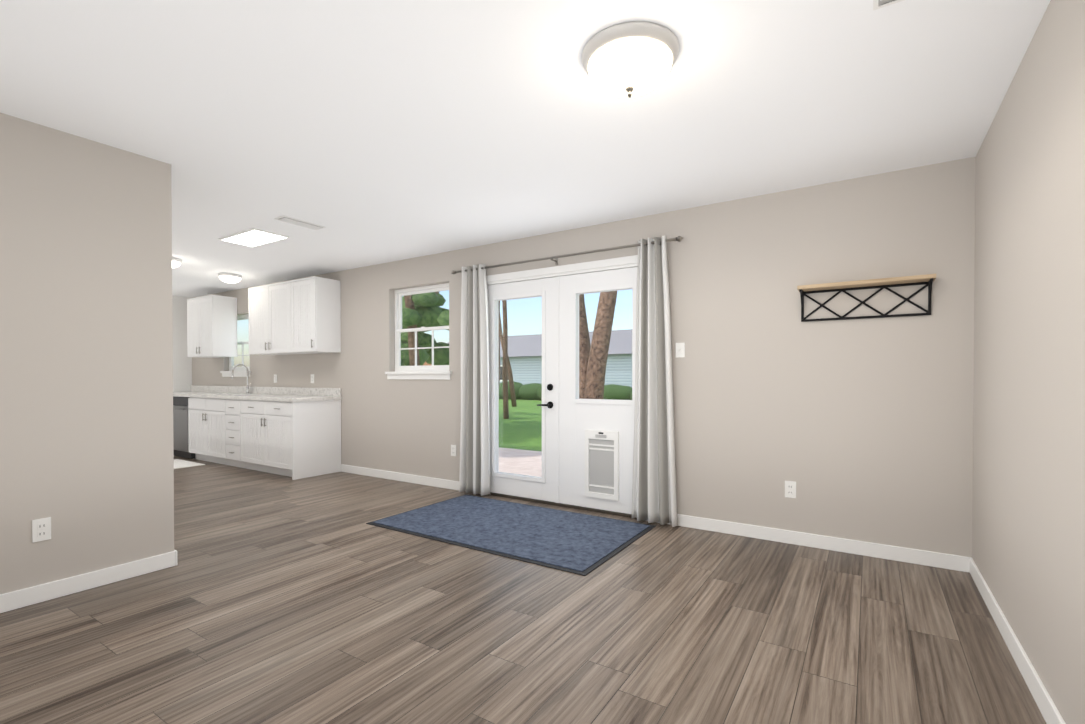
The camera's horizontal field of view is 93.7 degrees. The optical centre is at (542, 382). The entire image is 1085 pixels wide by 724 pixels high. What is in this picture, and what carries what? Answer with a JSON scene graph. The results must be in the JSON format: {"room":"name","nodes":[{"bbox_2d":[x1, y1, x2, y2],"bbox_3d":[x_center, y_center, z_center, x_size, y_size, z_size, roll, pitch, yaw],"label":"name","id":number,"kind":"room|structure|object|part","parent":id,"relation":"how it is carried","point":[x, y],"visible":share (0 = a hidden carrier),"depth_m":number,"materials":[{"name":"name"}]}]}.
{"room":"empty living room","nodes":[
{"label":"empty living room","id":0,"kind":"room"},
{"bbox_2d":[0,113,173,593],"bbox_3d":[-3.069,-0.088,1.934,0.120,2.440,2.840,0,1,33],"label":"wall","id":1,"kind":"structure","parent":0,"point":[86,401],"depth_m":2.74,"materials":[{"name":"grey paint"}]},
{"bbox_2d":[32,517,50,542],"bbox_3d":[-2.566,0.755,2.606,0.008,0.114,0.070,0,1,33],"label":"outlet","id":2,"kind":"object","parent":1,"relation":"attached to","point":[41,529],"visible":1,"depth_m":2.60,"materials":[{"name":"white plastic"}]},
{"bbox_2d":[0,550,175,612],"bbox_3d":[-2.969,1.087,1.977,0.016,0.090,2.640,0,1,33],"label":"baseboard","id":3,"kind":"structure","parent":1,"relation":"attached to","point":[128,570],"depth_m":2.74,"materials":[{"name":"white wood"}]},
{"bbox_2d":[172,296,191,391],"bbox_3d":[-6.488,-0.144,7.236,0.150,2.440,2.615,0,1,33],"label":"wall","id":4,"kind":"structure","parent":0,"point":[182,371],"depth_m":8.16,"materials":[{"name":"white paint"}]},
{"bbox_2d":[0,456,1045,723],"bbox_3d":[-2.996,1.156,3.474,10.110,0.080,5.485,0,1,33],"label":"floor","id":5,"kind":"structure","parent":0,"point":[272,598],"depth_m":2.29,"materials":[{"name":"brown wood"}]},
{"bbox_2d":[173,396,188,457],"bbox_3d":[-4.995,0.638,7.468,0.720,0.871,0.616,0,1,33],"label":"base cabinet","id":6,"kind":"object","parent":5,"relation":"on","point":[180,403],"depth_m":7.17,"materials":[{"name":"white wood"}]},
{"bbox_2d":[173,396,194,458],"bbox_3d":[-5.005,0.632,7.451,0.592,0.859,0.655,0,1,33],"label":"dishwasher","id":7,"kind":"object","parent":6,"relation":"in","point":[181,448],"depth_m":7.16,"materials":[{"name":"grey metal"}]},
{"bbox_2d":[174,459,204,468],"bbox_3d":[-4.883,1.076,6.647,0.800,0.010,0.520,0,1,33],"label":"kitchen mat","id":8,"kind":"object","parent":5,"relation":"on","point":[178,463],"visible":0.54,"depth_m":6.63,"materials":[{"name":"white fabric"}]},
{"bbox_2d":[189,396,224,464],"bbox_3d":[-4.313,0.641,7.029,1.020,0.875,0.615,0,1,33],"label":"base cabinet","id":9,"kind":"object","parent":5,"relation":"on","point":[206,417],"depth_m":6.77,"materials":[{"name":"white wood"}]},
{"bbox_2d":[225,400,240,467],"bbox_3d":[-3.729,0.644,6.653,0.488,0.875,0.615,0,1,33],"label":"base cabinet","id":10,"kind":"object","parent":5,"relation":"on","point":[232,407],"depth_m":6.40,"materials":[{"name":"white wood"}]},
{"bbox_2d":[241,400,340,479],"bbox_3d":[-3.096,0.649,6.246,1.135,0.875,0.615,0,1,33],"label":"base cabinet","id":11,"kind":"object","parent":5,"relation":"on","point":[294,433],"depth_m":5.94,"materials":[{"name":"white wood"}]},
{"bbox_2d":[173,392,340,403],"bbox_3d":[-4.249,0.184,6.974,3.896,0.040,0.631,0,1,33],"label":"countertop","id":12,"kind":"structure","parent":11,"relation":"on","point":[204,395],"depth_m":6.45,"materials":[{"name":"beige stone"}]},
{"bbox_2d":[231,364,250,393],"bbox_3d":[-4.220,-0.049,7.127,0.103,0.422,0.255,0,1,33],"label":"faucet","id":13,"kind":"object","parent":12,"relation":"on","point":[248,389],"depth_m":7.20,"materials":[{"name":"silver metal"}]},
{"bbox_2d":[366,494,655,575],"bbox_3d":[-0.254,1.104,3.955,1.940,0.012,1.165,0,1,33],"label":"rug","id":14,"kind":"object","parent":5,"relation":"on","point":[577,543],"visible":1,"depth_m":3.77,"materials":[{"name":"blue fabric"}]},
{"bbox_2d":[0,0,1050,297],"bbox_3d":[-2.996,-1.384,3.446,10.110,0.120,5.485,0,1,33],"label":"ceiling","id":15,"kind":"structure","parent":0,"point":[368,132],"depth_m":2.42,"materials":[{"name":"white paint"}]},
{"bbox_2d":[172,257,181,267],"bbox_3d":[-4.084,-1.296,5.536,0.264,0.100,0.264,0,1,33],"label":"ceiling light","id":16,"kind":"object","parent":15,"relation":"attached to","point":[176,262],"visible":0.33,"depth_m":5.52,"materials":[{"name":"white glass"}]},
{"bbox_2d":[218,273,241,282],"bbox_3d":[-3.943,-1.305,6.421,0.264,0.100,0.264,0,1,33],"label":"ceiling light","id":17,"kind":"object","parent":15,"relation":"attached to","point":[229,278],"visible":1,"depth_m":6.34,"materials":[{"name":"white glass"}]},
{"bbox_2d":[218,228,289,246],"bbox_3d":[-2.664,-1.329,4.693,0.620,0.016,0.320,0,1,33],"label":"ceiling light panel","id":18,"kind":"object","parent":15,"relation":"attached to","point":[254,237],"visible":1,"depth_m":4.65,"materials":[{"name":"white plastic"}]},
{"bbox_2d":[275,215,324,229],"bbox_3d":[-2.016,-1.324,4.240,0.130,0.016,0.370,0,1,33],"label":"ceiling vent","id":19,"kind":"object","parent":15,"relation":"in","point":[287,219],"visible":0.98,"depth_m":4.21,"materials":[{"name":"white metal"}]},
{"bbox_2d":[582,21,678,97],"bbox_3d":[0.348,-1.222,2.029,0.384,0.172,0.384,0,1,33],"label":"dome ceiling light","id":20,"kind":"object","parent":15,"relation":"attached to","point":[629,59],"visible":0.98,"depth_m":1.93,"materials":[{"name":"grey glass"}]},
{"bbox_2d":[873,0,903,10],"bbox_3d":[1.200,-1.296,1.569,0.300,0.016,0.300,0,1,33],"label":"ceiling vent","id":21,"kind":"object","parent":15,"relation":"in","point":[878,4],"visible":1,"depth_m":1.74,"materials":[{"name":"white"}]},
{"bbox_2d":[192,157,975,556],"bbox_3d":[-1.552,-0.128,5.703,10.110,2.440,0.150,0,1,33],"label":"wall","id":22,"kind":"structure","parent":0,"point":[856,429],"depth_m":3.53,"materials":[{"name":"grey paint"}]},
{"bbox_2d":[187,295,236,357],"bbox_3d":[-4.916,-0.813,7.565,0.770,0.870,0.340,0,1,33],"label":"upper cabinet","id":23,"kind":"object","parent":22,"relation":"attached to","point":[211,319],"depth_m":7.38,"materials":[{"name":"white wood"}]},
{"bbox_2d":[220,314,250,376],"bbox_3d":[-4.509,-0.544,7.572,0.820,0.923,0.170,0,1,33],"label":"kitchen window","id":24,"kind":"structure","parent":22,"relation":"in","point":[240,371],"depth_m":7.61,"materials":[{"name":"white"}]},
{"bbox_3d":[-4.525,-0.126,7.551,0.820,0.087,0.110,0,1,33],"label":"sill trim","id":25,"kind":"part","parent":24,"relation":"part of","materials":[{"name":"white wood"}]},
{"bbox_3d":[-4.481,-0.588,7.615,0.746,0.836,0.066,0,1,33],"label":"frame","id":26,"kind":"part","parent":24,"relation":"part of","materials":[{"name":"white"}]},
{"bbox_2d":[191,385,340,395],"bbox_3d":[-4.089,0.111,7.234,3.881,0.100,0.020,0,1,33],"label":"backsplash","id":27,"kind":"structure","parent":22,"relation":"attached to","point":[194,388],"depth_m":6.85,"materials":[{"name":"beige stone"}]},
{"bbox_2d":[248,280,308,354],"bbox_3d":[-3.341,-0.802,6.552,1.035,0.870,0.340,0,1,33],"label":"upper cabinet","id":28,"kind":"object","parent":22,"relation":"attached to","point":[270,307],"depth_m":6.40,"materials":[{"name":"white wood"}]},
{"bbox_2d":[293,276,340,353],"bbox_3d":[-2.774,-0.798,6.187,0.546,0.870,0.340,0,1,33],"label":"upper cabinet","id":29,"kind":"object","parent":22,"relation":"attached to","point":[316,300],"depth_m":6.03,"materials":[{"name":"white wood"}]},
{"bbox_2d":[341,464,472,492],"bbox_3d":[-1.540,1.048,5.611,2.175,0.090,0.013,0,1,33],"label":"baseboard","id":30,"kind":"structure","parent":22,"relation":"attached to","point":[436,482],"depth_m":5.60,"materials":[{"name":"white wood"}]},
{"bbox_2d":[385,283,451,379],"bbox_3d":[-1.314,-0.537,5.515,0.980,1.013,0.170,0,1,33],"label":"living room window","id":31,"kind":"structure","parent":22,"relation":"in","point":[432,372],"depth_m":5.57,"materials":[{"name":"white plastic"}]},
{"bbox_3d":[-1.330,-0.074,5.495,0.980,0.087,0.110,0,1,33],"label":"sill trim","id":32,"kind":"part","parent":31,"relation":"part of","materials":[{"name":"white wood"}]},
{"bbox_2d":[451,445,455,455],"bbox_3d":[-0.910,0.697,5.204,0.070,0.114,0.008,0,1,33],"label":"outlet","id":33,"kind":"object","parent":22,"relation":"attached to","point":[453,450],"visible":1,"depth_m":5.20,"materials":[{"name":"white plastic"}]},
{"bbox_2d":[488,277,554,501],"bbox_3d":[-0.203,0.066,4.757,0.789,2.020,0.122,0,1,33],"label":"door leaf","id":34,"kind":"structure","parent":22,"relation":"in","point":[529,486],"depth_m":4.72,"materials":[{"name":"white"}]},
{"bbox_2d":[480,255,647,520],"bbox_3d":[0.162,0.036,4.590,1.770,2.135,0.164,0,1,33],"label":"door frame","id":35,"kind":"structure","parent":22,"relation":"attached to","point":[588,267],"depth_m":4.53,"materials":[{"name":"white"}]},
{"bbox_2d":[451,236,682,274],"bbox_3d":[0.089,-1.078,4.483,2.344,0.066,0.106,0,1,33],"label":"curtain rod","id":36,"kind":"object","parent":22,"relation":"attached to","point":[678,239],"visible":0.96,"depth_m":4.34,"materials":[{"name":"silver metal"}]},
{"bbox_2d":[459,264,489,495],"bbox_3d":[-0.662,-0.026,4.940,0.362,2.208,0.101,0,1,33],"label":"curtain","id":37,"kind":"object","parent":36,"relation":"hanging from","point":[474,476],"visible":1,"depth_m":4.92,"materials":[{"name":"fabric"}]},
{"bbox_2d":[631,236,677,526],"bbox_3d":[0.870,-0.015,3.953,0.372,2.208,0.105,0,1,33],"label":"curtain","id":38,"kind":"object","parent":36,"relation":"hanging from","point":[654,497],"visible":1,"depth_m":3.94,"materials":[{"name":"fabric"}]},
{"bbox_2d":[559,267,636,513],"bbox_3d":[0.474,0.070,4.340,0.789,2.020,0.089,0,1,33],"label":"door leaf","id":39,"kind":"structure","parent":22,"relation":"in","point":[596,443],"depth_m":4.35,"materials":[{"name":"white"}]},
{"bbox_2d":[676,343,684,357],"bbox_3d":[1.058,-0.249,3.918,0.070,0.114,0.022,0,1,33],"label":"light switch","id":40,"kind":"object","parent":22,"relation":"attached to","point":[680,349],"visible":1,"depth_m":3.92,"materials":[{"name":"white plastic"}]},
{"bbox_2d":[785,481,795,497],"bbox_3d":[1.713,0.740,3.515,0.070,0.114,0.008,0,1,33],"label":"outlet","id":41,"kind":"object","parent":22,"relation":"attached to","point":[790,489],"visible":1,"depth_m":3.51,"materials":[{"name":"white plastic"}]},
{"bbox_2d":[657,514,963,571],"bbox_3d":[1.686,1.070,3.532,1.940,0.090,0.016,0,1,33],"label":"baseboard","id":42,"kind":"structure","parent":22,"relation":"attached to","point":[902,554],"depth_m":3.38,"materials":[{"name":"white wood"}]},
{"bbox_2d":[797,274,935,321],"bbox_3d":[2.026,-0.523,3.221,0.730,0.228,0.138,0,1,33],"label":"shelf","id":43,"kind":"object","parent":22,"relation":"attached to","point":[880,283],"visible":1,"depth_m":3.22,"materials":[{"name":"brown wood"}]},
{"bbox_2d":[972,0,1084,723],"bbox_3d":[1.150,-0.075,0.701,0.150,2.440,5.335,0,1,33],"label":"wall","id":44,"kind":"structure","parent":0,"point":[1028,534],"depth_m":1.85,"materials":[{"name":"grey paint"}]},
{"bbox_2d":[964,556,1065,723],"bbox_3d":[1.121,1.099,0.822,0.016,0.090,5.185,0,1,33],"label":"baseboard","id":45,"kind":"structure","parent":44,"relation":"attached to","point":[1049,711],"depth_m":2.02,"materials":[{"name":"white wood"}]},
{"label":"outside","id":46,"kind":"structure","parent":0,"visible":0},
{"bbox_2d":[401,291,631,476],"bbox_3d":[14.837,-7.625,45.776,115.000,17.462,86.818,0,1,33],"label":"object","id":47,"kind":"structure","parent":46,"point":[620,376],"depth_m":12.26,"materials":[{"name":"green plant"}]},
{"bbox_3d":[-3.228,-1.781,13.593,3.678,2.756,2.644,0,1,33],"label":"tree crown","id":48,"kind":"part","parent":47,"relation":"part of","materials":[{"name":"green plant"}]},
{"bbox_3d":[-2.824,-1.071,11.544,3.834,2.428,2.268,0,1,33],"label":"tree crown","id":49,"kind":"part","parent":47,"relation":"part of","materials":[{"name":"green plant"}]}
]}

